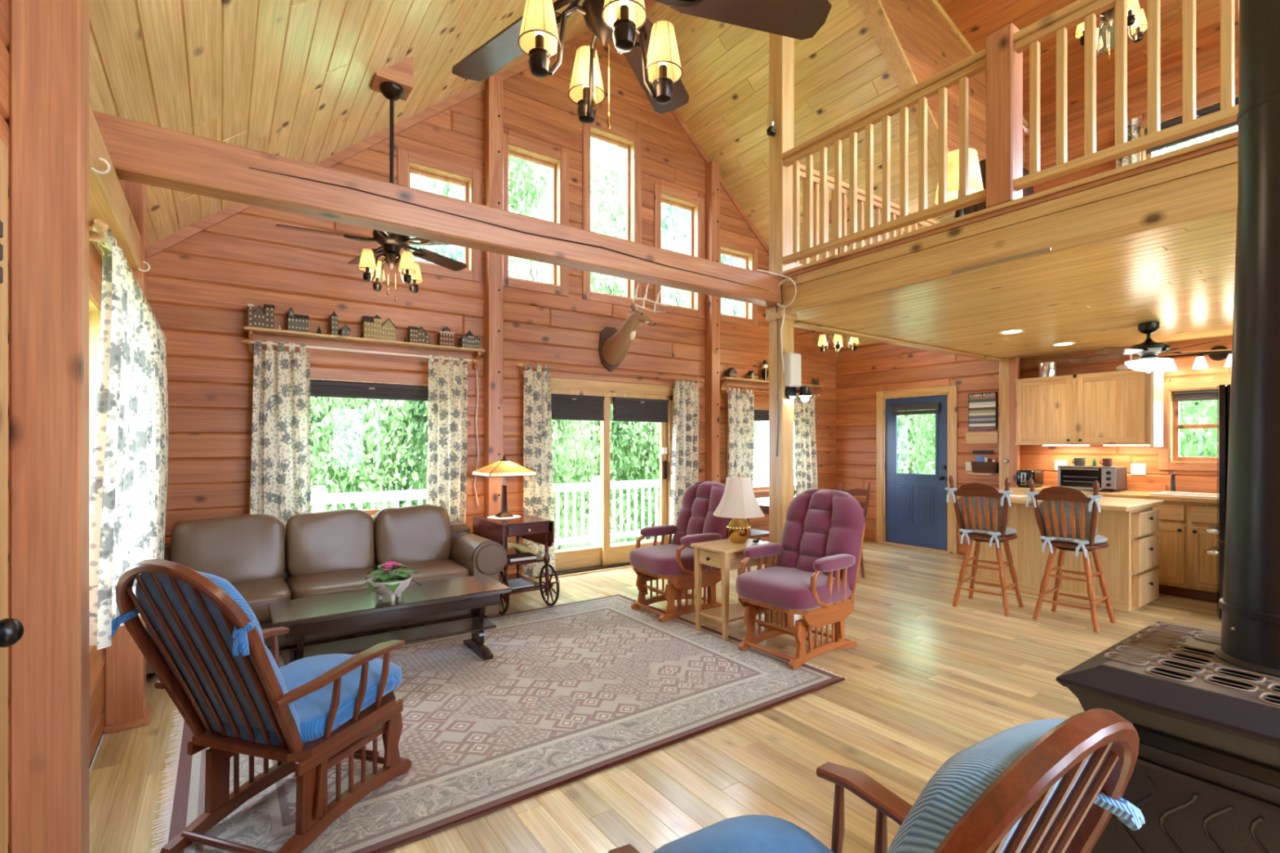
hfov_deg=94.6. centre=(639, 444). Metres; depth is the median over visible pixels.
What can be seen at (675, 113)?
trim
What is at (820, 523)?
cushion
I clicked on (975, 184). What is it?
table lamp
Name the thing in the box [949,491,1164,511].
island countertop
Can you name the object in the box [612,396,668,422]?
window shade
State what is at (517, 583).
book
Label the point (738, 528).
lamp base
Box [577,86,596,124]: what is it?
socket
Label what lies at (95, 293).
window
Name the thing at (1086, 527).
chair back
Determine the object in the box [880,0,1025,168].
wall
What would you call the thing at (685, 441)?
curtain
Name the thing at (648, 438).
tree
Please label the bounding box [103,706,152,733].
trim
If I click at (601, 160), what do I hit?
tree
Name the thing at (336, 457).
tree
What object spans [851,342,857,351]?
socket
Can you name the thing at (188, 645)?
cushion
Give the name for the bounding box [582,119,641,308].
window
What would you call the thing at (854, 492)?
dining chair
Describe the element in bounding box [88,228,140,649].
curtain
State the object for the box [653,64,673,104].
socket
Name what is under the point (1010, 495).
paper pad
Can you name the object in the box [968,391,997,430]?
wall sign
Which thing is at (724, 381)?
wall shelf
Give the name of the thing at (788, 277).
cable coil
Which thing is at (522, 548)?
roll
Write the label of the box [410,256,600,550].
tree
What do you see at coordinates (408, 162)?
window
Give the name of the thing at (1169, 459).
window
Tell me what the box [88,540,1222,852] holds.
floor
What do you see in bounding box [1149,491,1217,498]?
sink
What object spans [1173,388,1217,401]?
window shade
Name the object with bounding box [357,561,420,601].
potted violet
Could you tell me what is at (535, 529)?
cart
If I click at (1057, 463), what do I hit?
switch plate
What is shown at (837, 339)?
ceiling fan
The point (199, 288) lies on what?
wall
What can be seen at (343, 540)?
cushion
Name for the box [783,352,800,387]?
control box
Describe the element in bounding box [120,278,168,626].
curtain
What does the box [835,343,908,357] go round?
trim
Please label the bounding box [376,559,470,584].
seat cushion
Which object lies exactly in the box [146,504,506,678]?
sofa
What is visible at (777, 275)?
cable
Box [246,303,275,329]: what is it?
house
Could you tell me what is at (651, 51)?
ceiling fan
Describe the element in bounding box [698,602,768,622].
shelf
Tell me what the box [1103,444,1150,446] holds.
light
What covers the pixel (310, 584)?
seat cushion
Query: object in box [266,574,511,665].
coffee table
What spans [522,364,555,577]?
curtain
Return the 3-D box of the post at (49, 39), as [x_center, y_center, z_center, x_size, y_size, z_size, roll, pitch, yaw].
[-1.660,-0.089,1.667,0.140,2.958,0.140,0,0,-35]
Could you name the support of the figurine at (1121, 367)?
on the upper cabinet at (1119, 408)
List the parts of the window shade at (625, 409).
head rail, rail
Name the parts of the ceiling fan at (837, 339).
blade, lamp shade, light arm, lamp shade, lamp shade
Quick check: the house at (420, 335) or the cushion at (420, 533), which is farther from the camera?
the house at (420, 335)
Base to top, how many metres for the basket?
0.141 m
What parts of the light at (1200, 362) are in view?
wall plate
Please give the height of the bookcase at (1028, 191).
1.470 m
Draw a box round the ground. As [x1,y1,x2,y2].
[363,466,795,549]
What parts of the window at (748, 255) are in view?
casing, sash, head casing, casing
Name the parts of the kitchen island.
board, drawer, drawer, drawer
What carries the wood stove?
on the floor
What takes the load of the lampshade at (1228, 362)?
attached to the light at (1200, 362)
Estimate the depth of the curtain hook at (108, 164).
1.85 m
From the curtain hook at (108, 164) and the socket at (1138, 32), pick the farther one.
the socket at (1138, 32)
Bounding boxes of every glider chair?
[111,559,411,852]
[608,708,1145,852]
[629,480,731,622]
[735,488,865,669]
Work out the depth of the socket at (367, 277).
3.99 m
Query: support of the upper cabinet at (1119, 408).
attached to the wall at (859, 377)
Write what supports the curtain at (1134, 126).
hanging from the window at (1213, 100)
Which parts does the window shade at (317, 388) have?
head rail, rail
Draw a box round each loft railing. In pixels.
[782,0,1238,263]
[793,164,941,267]
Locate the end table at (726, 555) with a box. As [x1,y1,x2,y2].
[690,538,773,640]
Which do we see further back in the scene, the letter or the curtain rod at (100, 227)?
the letter
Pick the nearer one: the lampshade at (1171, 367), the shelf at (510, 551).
the shelf at (510, 551)
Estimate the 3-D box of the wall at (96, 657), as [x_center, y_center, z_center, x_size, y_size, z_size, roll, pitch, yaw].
[-1.231,-0.060,0.794,0.170,2.900,8.720,0,0,-35]
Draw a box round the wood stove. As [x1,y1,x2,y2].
[1055,621,1279,852]
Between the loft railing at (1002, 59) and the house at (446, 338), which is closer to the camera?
the loft railing at (1002, 59)
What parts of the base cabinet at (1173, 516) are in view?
rail, rail, drawer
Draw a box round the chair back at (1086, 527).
[1039,500,1097,538]
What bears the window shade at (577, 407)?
attached to the wall at (199, 288)
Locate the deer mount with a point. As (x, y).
(614, 344)
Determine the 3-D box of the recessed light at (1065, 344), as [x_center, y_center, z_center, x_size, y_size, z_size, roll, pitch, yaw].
[4.252,-1.010,5.933,0.200,0.007,0.198,0,0,-35]
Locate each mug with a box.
[1071,457,1085,466]
[1099,458,1112,466]
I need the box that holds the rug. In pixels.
[151,594,847,852]
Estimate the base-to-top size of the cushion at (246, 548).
0.519 m
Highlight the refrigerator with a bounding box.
[1204,384,1231,619]
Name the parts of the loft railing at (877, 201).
rail, sub rail, rail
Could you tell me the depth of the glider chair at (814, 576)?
3.92 m
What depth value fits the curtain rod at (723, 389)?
7.75 m
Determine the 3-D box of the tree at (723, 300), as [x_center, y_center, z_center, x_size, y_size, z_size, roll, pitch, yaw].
[1.160,-1.697,17.963,5.420,10.586,6.017,0,0,42]
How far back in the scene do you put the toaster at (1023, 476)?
6.50 m
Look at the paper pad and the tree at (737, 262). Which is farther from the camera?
the tree at (737, 262)
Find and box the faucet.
[1169,470,1176,491]
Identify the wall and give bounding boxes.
[0,0,104,852]
[146,36,835,575]
[835,38,1238,555]
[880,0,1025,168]
[937,0,1238,122]
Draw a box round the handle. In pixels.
[1002,458,1009,463]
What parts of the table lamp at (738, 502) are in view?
shade panel, shade panel, shade panel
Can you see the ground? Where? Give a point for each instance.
(757, 469)
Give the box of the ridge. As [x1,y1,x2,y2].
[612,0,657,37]
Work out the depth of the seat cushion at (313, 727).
2.17 m
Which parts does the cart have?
turned post, turned post, drawer, turned post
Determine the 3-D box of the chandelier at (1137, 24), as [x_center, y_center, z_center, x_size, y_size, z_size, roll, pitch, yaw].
[3.342,-3.599,4.269,1.346,1.628,1.300,0,0,-35]
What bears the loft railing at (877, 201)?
on the ceiling at (1087, 261)
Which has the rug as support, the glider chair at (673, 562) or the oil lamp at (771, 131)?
the glider chair at (673, 562)
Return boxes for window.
[88,276,102,494]
[310,367,428,516]
[397,148,481,282]
[503,133,568,297]
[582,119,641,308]
[653,183,704,319]
[720,238,757,327]
[726,400,795,497]
[1141,85,1238,160]
[1158,377,1231,471]
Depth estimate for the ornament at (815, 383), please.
8.54 m
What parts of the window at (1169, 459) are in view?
casing, sash, head casing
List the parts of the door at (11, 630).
casing, knob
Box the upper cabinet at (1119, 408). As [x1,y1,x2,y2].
[1015,369,1164,447]
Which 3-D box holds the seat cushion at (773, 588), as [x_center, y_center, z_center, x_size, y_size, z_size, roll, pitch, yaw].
[1.027,0.947,3.962,0.649,0.170,0.599,0,0,-38]
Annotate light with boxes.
[998,329,1024,334]
[1042,444,1089,445]
[1051,342,1075,346]
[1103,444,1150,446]
[1158,345,1231,371]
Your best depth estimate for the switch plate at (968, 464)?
7.40 m
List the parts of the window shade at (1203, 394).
head rail, rail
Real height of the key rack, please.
0.044 m
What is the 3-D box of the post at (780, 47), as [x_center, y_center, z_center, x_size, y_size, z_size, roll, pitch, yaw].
[1.115,-1.610,4.664,0.185,6.000,0.180,0,0,-35]
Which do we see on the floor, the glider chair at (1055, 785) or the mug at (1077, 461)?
the glider chair at (1055, 785)
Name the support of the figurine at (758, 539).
on the end table at (726, 555)
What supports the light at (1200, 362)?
attached to the wall at (859, 377)
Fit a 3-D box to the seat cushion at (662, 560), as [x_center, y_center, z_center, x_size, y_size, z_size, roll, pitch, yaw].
[0.290,0.947,4.915,0.649,0.170,0.599,0,0,-33]
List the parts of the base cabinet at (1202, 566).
drawer, rail, rail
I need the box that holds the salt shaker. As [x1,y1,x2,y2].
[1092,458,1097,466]
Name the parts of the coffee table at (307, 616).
trestle leg, trestle leg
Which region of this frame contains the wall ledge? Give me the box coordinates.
[966,472,999,475]
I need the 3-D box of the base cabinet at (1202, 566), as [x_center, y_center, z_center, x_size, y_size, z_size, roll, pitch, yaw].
[5.258,0.951,5.273,0.619,0.878,0.440,0,0,-35]
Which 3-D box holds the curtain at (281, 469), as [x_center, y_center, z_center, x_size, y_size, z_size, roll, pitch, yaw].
[-2.862,-0.026,4.710,0.415,1.592,0.102,0,0,-32]
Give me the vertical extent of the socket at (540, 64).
0.102 m
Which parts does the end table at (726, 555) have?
leg, drawer, leg, leg, leg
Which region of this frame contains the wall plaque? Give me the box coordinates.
[965,431,999,444]
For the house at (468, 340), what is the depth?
5.60 m
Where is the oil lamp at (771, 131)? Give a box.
[766,125,775,137]
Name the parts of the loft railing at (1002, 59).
rail, sub rail, newel post, rail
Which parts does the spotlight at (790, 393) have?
wall plate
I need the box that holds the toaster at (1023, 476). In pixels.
[1016,469,1044,488]
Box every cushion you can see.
[135,571,302,740]
[169,514,284,582]
[209,653,402,746]
[230,577,290,622]
[284,508,374,575]
[287,567,377,599]
[372,504,451,565]
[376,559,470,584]
[629,543,717,576]
[652,814,834,852]
[671,480,729,548]
[735,566,851,610]
[776,488,864,590]
[886,718,1093,852]
[964,527,1016,535]
[1045,534,1107,544]
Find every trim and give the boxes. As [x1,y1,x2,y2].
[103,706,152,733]
[146,30,592,257]
[671,109,836,353]
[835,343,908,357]
[857,0,949,169]
[928,0,1027,128]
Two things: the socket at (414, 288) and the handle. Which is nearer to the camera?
the socket at (414, 288)
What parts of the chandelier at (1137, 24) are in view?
lamp shade, lamp shade, light arm, blade, pull chain, motor, light arm, lamp shade, lamp shade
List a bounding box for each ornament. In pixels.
[761,360,768,380]
[811,377,820,385]
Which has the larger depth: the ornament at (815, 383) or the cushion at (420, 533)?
the ornament at (815, 383)
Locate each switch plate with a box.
[965,462,971,471]
[1054,460,1067,471]
[1130,463,1146,475]
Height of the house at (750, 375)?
0.124 m
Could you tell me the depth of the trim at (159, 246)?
5.17 m
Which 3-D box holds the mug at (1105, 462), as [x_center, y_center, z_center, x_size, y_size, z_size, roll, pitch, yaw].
[4.762,0.178,6.027,0.102,0.080,0.084,0,0,-24]
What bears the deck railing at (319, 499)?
on the deck
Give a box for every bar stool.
[944,475,1023,616]
[1023,477,1115,632]
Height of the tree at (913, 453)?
10.087 m
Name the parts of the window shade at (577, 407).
head rail, rail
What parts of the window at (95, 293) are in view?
head casing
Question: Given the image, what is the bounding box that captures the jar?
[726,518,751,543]
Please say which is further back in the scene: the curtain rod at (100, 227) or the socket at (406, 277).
the socket at (406, 277)
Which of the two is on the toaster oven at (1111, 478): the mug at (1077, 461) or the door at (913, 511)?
the mug at (1077, 461)
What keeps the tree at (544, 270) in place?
on the ground
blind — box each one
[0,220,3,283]
[890,402,940,415]
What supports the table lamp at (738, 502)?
on the end table at (726, 555)
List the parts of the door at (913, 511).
casing, panel, head casing, glazing frame, panel, knob, casing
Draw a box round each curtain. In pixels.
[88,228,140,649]
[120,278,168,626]
[249,339,311,528]
[426,355,467,524]
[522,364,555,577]
[668,379,698,539]
[726,387,754,486]
[794,392,817,495]
[1115,115,1142,168]
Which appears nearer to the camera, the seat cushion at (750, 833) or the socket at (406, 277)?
the seat cushion at (750, 833)
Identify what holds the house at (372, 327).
on the wall shelf at (264, 335)
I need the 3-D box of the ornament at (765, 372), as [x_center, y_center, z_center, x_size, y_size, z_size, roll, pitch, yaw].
[1.689,-1.001,7.976,0.100,0.282,0.100,0,0,-35]
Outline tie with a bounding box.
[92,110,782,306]
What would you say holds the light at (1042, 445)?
attached to the upper cabinet at (1119, 408)
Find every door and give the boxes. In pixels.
[0,138,24,852]
[520,366,704,581]
[876,385,957,554]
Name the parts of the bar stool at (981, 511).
post, leg, leg, crest rail, seat, leg, post, leg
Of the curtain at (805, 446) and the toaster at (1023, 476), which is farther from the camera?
the curtain at (805, 446)
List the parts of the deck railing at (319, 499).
rail post, rail, rail, rail post, rail, rail post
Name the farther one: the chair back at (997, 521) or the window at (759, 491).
the window at (759, 491)
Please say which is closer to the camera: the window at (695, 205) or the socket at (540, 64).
the socket at (540, 64)
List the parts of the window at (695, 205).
casing, sash, head casing, casing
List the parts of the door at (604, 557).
rail, fixed panel, head casing, sliding panel, rail, handle, casing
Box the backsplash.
[1041,479,1166,492]
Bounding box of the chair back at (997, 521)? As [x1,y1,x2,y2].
[958,496,1008,531]
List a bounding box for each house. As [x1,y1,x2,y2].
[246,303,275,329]
[285,306,310,333]
[329,311,351,336]
[361,314,396,341]
[407,325,431,344]
[436,327,455,346]
[458,330,480,349]
[724,367,737,377]
[746,370,758,379]
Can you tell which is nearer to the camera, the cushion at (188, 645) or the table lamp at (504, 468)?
the cushion at (188, 645)
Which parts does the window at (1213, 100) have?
casing, sash, head casing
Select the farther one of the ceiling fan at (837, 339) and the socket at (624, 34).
the ceiling fan at (837, 339)
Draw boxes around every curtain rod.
[88,218,166,341]
[241,338,477,364]
[516,363,703,383]
[720,386,820,398]
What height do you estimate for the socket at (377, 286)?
0.102 m
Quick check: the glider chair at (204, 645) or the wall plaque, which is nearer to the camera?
the glider chair at (204, 645)
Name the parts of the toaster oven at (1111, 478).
handle, glass door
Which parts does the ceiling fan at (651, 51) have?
blade, lamp shade, bulb, light arm, lamp shade, light arm, pull chain, motor, pull chain, lamp shade, bulb, light arm, blade, bulb, lamp shade, blade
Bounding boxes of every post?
[8,0,88,852]
[104,179,146,726]
[484,75,503,575]
[705,160,719,482]
[765,32,796,623]
[999,358,1009,490]
[1009,356,1019,487]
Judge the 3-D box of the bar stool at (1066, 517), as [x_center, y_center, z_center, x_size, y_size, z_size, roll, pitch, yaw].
[3.388,0.827,4.632,0.510,1.135,0.510,0,0,-37]
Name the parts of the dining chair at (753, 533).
seat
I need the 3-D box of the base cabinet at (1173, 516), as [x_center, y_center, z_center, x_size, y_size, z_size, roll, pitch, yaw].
[5.004,0.951,5.632,0.619,0.878,0.440,0,0,-35]
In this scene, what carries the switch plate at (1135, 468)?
attached to the wall at (859, 377)
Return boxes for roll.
[507,540,536,555]
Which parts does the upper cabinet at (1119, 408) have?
rail, rail, rail, light rail, rail, rail, panel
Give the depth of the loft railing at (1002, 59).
3.26 m
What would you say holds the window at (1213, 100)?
in the wall at (859, 377)
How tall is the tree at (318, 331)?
0.075 m
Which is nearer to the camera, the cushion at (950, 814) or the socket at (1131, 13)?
the cushion at (950, 814)
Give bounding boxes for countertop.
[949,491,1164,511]
[1003,479,1217,503]
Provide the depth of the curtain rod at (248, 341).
5.05 m
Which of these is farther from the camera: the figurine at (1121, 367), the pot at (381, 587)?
the figurine at (1121, 367)
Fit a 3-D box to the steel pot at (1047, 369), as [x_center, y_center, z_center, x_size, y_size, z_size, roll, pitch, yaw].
[4.504,-0.824,6.528,0.184,0.165,0.183,0,0,-35]
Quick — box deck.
[555,537,659,551]
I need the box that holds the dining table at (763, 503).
[755,495,866,514]
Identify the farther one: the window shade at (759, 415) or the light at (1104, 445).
the window shade at (759, 415)
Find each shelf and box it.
[242,326,485,369]
[280,617,496,665]
[499,573,548,595]
[506,548,548,565]
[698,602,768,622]
[720,377,824,395]
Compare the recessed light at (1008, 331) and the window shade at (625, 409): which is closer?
the recessed light at (1008, 331)
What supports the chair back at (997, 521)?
on the bar stool at (981, 511)
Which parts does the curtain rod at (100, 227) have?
rod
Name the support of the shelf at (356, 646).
attached to the coffee table at (307, 616)
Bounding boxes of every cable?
[474,368,479,506]
[775,275,782,456]
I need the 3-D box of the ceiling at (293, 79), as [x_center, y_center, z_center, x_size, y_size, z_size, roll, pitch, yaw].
[0.462,-3.157,1.946,4.207,3.525,8.640,0,0,-35]
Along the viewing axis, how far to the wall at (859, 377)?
6.80 m
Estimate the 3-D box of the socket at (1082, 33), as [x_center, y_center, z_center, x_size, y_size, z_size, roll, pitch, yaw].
[3.195,-2.929,4.246,0.060,0.102,0.058,0,0,-35]
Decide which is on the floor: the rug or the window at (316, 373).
the rug
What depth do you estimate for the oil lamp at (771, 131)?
4.58 m
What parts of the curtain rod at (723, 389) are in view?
rod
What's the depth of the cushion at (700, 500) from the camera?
5.01 m
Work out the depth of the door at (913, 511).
7.95 m
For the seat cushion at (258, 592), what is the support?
on the sofa
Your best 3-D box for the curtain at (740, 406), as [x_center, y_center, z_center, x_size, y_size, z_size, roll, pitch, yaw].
[1.296,0.019,7.659,0.478,1.502,0.101,0,0,-35]
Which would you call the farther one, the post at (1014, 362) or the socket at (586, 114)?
the post at (1014, 362)
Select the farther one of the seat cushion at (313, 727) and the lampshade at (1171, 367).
the lampshade at (1171, 367)
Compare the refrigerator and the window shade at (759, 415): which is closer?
the refrigerator
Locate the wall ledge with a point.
(978, 473)
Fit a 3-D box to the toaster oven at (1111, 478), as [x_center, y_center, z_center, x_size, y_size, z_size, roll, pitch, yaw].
[4.701,0.344,6.153,0.353,0.252,0.500,0,0,-35]
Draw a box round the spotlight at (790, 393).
[784,385,811,401]
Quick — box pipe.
[1213,0,1279,677]
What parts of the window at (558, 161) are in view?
casing, sash, head casing, casing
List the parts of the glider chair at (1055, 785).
arm, arm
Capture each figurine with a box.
[752,537,764,542]
[1115,355,1132,370]
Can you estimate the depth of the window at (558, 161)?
6.22 m
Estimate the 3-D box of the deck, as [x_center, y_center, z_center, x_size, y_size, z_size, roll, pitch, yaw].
[-0.623,1.525,7.793,15.000,0.030,1.815,0,0,-35]
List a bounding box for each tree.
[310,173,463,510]
[310,396,426,512]
[316,326,321,333]
[403,155,551,463]
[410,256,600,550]
[454,137,681,525]
[508,185,643,550]
[571,215,739,543]
[598,181,742,462]
[609,208,768,507]
[897,408,935,474]
[1152,125,1237,457]
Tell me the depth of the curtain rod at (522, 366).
6.48 m
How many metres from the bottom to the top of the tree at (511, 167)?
20.324 m
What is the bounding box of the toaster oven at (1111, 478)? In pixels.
[1057,465,1126,492]
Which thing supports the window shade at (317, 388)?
attached to the window at (316, 373)
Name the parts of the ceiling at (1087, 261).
edge trim, moulding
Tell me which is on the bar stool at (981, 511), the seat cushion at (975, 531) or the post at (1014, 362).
the seat cushion at (975, 531)
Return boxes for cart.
[472,512,559,614]
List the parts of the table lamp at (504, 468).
shade panel, shade panel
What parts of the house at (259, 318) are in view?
cornice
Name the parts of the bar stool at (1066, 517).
post, leg, leg, crest rail, seat, leg, post, leg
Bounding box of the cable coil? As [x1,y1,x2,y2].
[756,269,796,372]
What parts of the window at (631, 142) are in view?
casing, sash, head casing, casing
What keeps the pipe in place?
on the wood stove
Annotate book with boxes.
[500,578,533,589]
[507,552,537,563]
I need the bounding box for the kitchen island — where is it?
[949,491,1164,612]
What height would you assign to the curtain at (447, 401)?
1.592 m
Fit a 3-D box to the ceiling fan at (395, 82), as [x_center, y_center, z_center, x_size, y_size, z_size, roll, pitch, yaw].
[-1.782,-1.881,4.159,1.329,1.732,1.333,0,0,-35]
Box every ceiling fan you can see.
[275,56,467,302]
[451,0,831,128]
[796,200,858,359]
[1066,321,1231,373]
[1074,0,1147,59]
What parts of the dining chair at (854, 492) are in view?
leg, post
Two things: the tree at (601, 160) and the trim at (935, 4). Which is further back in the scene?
the tree at (601, 160)
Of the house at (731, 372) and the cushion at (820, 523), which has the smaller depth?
the cushion at (820, 523)
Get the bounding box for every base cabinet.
[1152,500,1190,598]
[1188,502,1217,602]
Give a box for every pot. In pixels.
[368,573,412,601]
[1037,361,1057,377]
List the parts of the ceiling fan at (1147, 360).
blade, blade, blade, lamp shade, motor, blade, blade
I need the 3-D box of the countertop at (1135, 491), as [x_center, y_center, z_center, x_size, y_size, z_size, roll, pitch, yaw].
[4.946,0.450,5.714,0.619,0.120,2.400,0,0,-35]
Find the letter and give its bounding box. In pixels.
[975,456,983,462]
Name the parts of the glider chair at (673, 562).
rail, swing arm, swing arm, post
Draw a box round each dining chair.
[717,480,768,572]
[838,482,870,577]
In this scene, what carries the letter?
in the basket
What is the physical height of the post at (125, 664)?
2.962 m
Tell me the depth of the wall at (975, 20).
5.77 m
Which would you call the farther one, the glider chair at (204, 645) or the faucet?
the faucet
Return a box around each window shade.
[310,380,428,401]
[551,393,604,421]
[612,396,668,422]
[754,409,794,422]
[1146,97,1238,153]
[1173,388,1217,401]
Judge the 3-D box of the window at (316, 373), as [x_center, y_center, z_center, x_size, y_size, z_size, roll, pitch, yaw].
[-2.406,0.040,5.278,1.560,1.380,0.186,0,0,-35]
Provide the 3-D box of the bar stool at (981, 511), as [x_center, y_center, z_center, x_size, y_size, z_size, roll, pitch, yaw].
[2.960,0.827,5.047,0.510,1.135,0.510,0,0,-43]
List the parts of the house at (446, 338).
cornice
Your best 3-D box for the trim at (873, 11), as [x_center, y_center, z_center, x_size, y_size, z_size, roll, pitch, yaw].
[2.869,-3.053,5.816,3.912,3.256,0.160,0,0,-35]
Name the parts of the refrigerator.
handle, handle, freezer drawer, fridge door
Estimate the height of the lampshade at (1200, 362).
0.151 m
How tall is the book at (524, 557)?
0.040 m
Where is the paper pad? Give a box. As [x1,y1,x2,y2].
[1008,494,1026,497]
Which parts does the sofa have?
arm, frame, arm, arm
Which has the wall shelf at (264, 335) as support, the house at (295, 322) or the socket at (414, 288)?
the house at (295, 322)
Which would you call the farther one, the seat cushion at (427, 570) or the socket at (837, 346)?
the socket at (837, 346)
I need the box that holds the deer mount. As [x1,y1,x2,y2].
[598,283,668,372]
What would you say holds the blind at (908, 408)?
attached to the door at (913, 511)
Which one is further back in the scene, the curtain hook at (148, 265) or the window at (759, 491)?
the window at (759, 491)
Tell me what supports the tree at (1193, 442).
on the ground
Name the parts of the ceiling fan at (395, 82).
blade, blade, lamp shade, lamp shade, light arm, light arm, pull chain, motor, pull chain, light arm, lamp shade, lamp shade, blade, blade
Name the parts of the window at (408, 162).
casing, sash, head casing, casing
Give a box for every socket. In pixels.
[362,267,372,281]
[373,278,382,291]
[402,269,411,284]
[409,280,418,293]
[528,34,551,77]
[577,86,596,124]
[612,4,635,52]
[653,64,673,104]
[819,345,825,352]
[835,342,840,349]
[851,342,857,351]
[1079,29,1084,45]
[1127,8,1135,26]
[1133,26,1143,43]
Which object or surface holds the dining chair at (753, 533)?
on the floor
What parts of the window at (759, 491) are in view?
casing, sash, head casing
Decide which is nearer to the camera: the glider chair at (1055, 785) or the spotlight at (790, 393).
the glider chair at (1055, 785)
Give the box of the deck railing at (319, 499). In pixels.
[311,470,795,546]
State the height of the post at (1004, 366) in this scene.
2.405 m
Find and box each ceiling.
[88,0,588,246]
[646,0,955,348]
[767,130,1237,362]
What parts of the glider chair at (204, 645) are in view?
seat rail, arm, rail, swing arm, arm, seat rail, rail, swing arm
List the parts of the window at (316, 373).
head casing, sash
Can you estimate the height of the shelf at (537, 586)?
0.015 m
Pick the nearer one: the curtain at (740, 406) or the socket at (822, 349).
the socket at (822, 349)
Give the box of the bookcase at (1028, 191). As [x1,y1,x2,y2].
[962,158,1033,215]
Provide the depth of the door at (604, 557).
6.65 m
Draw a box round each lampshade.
[1162,355,1177,371]
[1191,352,1208,368]
[1224,351,1231,366]
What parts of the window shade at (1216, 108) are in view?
head rail, rail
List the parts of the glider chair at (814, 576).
rail, swing arm, swing arm, post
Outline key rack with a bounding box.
[972,450,993,453]
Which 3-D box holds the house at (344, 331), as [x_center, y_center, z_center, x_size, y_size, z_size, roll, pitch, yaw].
[-2.534,-1.018,4.989,0.160,0.216,0.100,0,0,-35]
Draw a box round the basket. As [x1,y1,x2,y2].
[970,461,999,473]
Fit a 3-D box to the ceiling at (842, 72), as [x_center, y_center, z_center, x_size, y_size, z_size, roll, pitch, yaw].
[2.138,-3.169,6.843,4.177,3.500,2.590,0,0,-35]
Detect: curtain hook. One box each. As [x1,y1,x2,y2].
[90,157,110,173]
[137,261,150,271]
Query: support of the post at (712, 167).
on the floor
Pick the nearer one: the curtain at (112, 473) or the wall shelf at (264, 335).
the curtain at (112, 473)
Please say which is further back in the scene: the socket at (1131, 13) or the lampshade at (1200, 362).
the lampshade at (1200, 362)
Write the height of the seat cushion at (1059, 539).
0.064 m
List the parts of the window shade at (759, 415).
head rail, rail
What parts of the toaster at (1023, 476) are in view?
control plate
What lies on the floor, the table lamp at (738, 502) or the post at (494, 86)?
the post at (494, 86)
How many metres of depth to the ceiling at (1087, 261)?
3.68 m
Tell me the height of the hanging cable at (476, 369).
1.381 m
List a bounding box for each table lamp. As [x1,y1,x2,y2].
[471,455,537,519]
[712,473,764,543]
[934,148,983,217]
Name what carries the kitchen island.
on the floor
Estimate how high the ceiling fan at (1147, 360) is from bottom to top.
0.418 m
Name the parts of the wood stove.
plate, lattice plate, door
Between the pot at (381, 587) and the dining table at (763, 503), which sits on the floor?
the dining table at (763, 503)
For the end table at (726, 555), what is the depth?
4.31 m

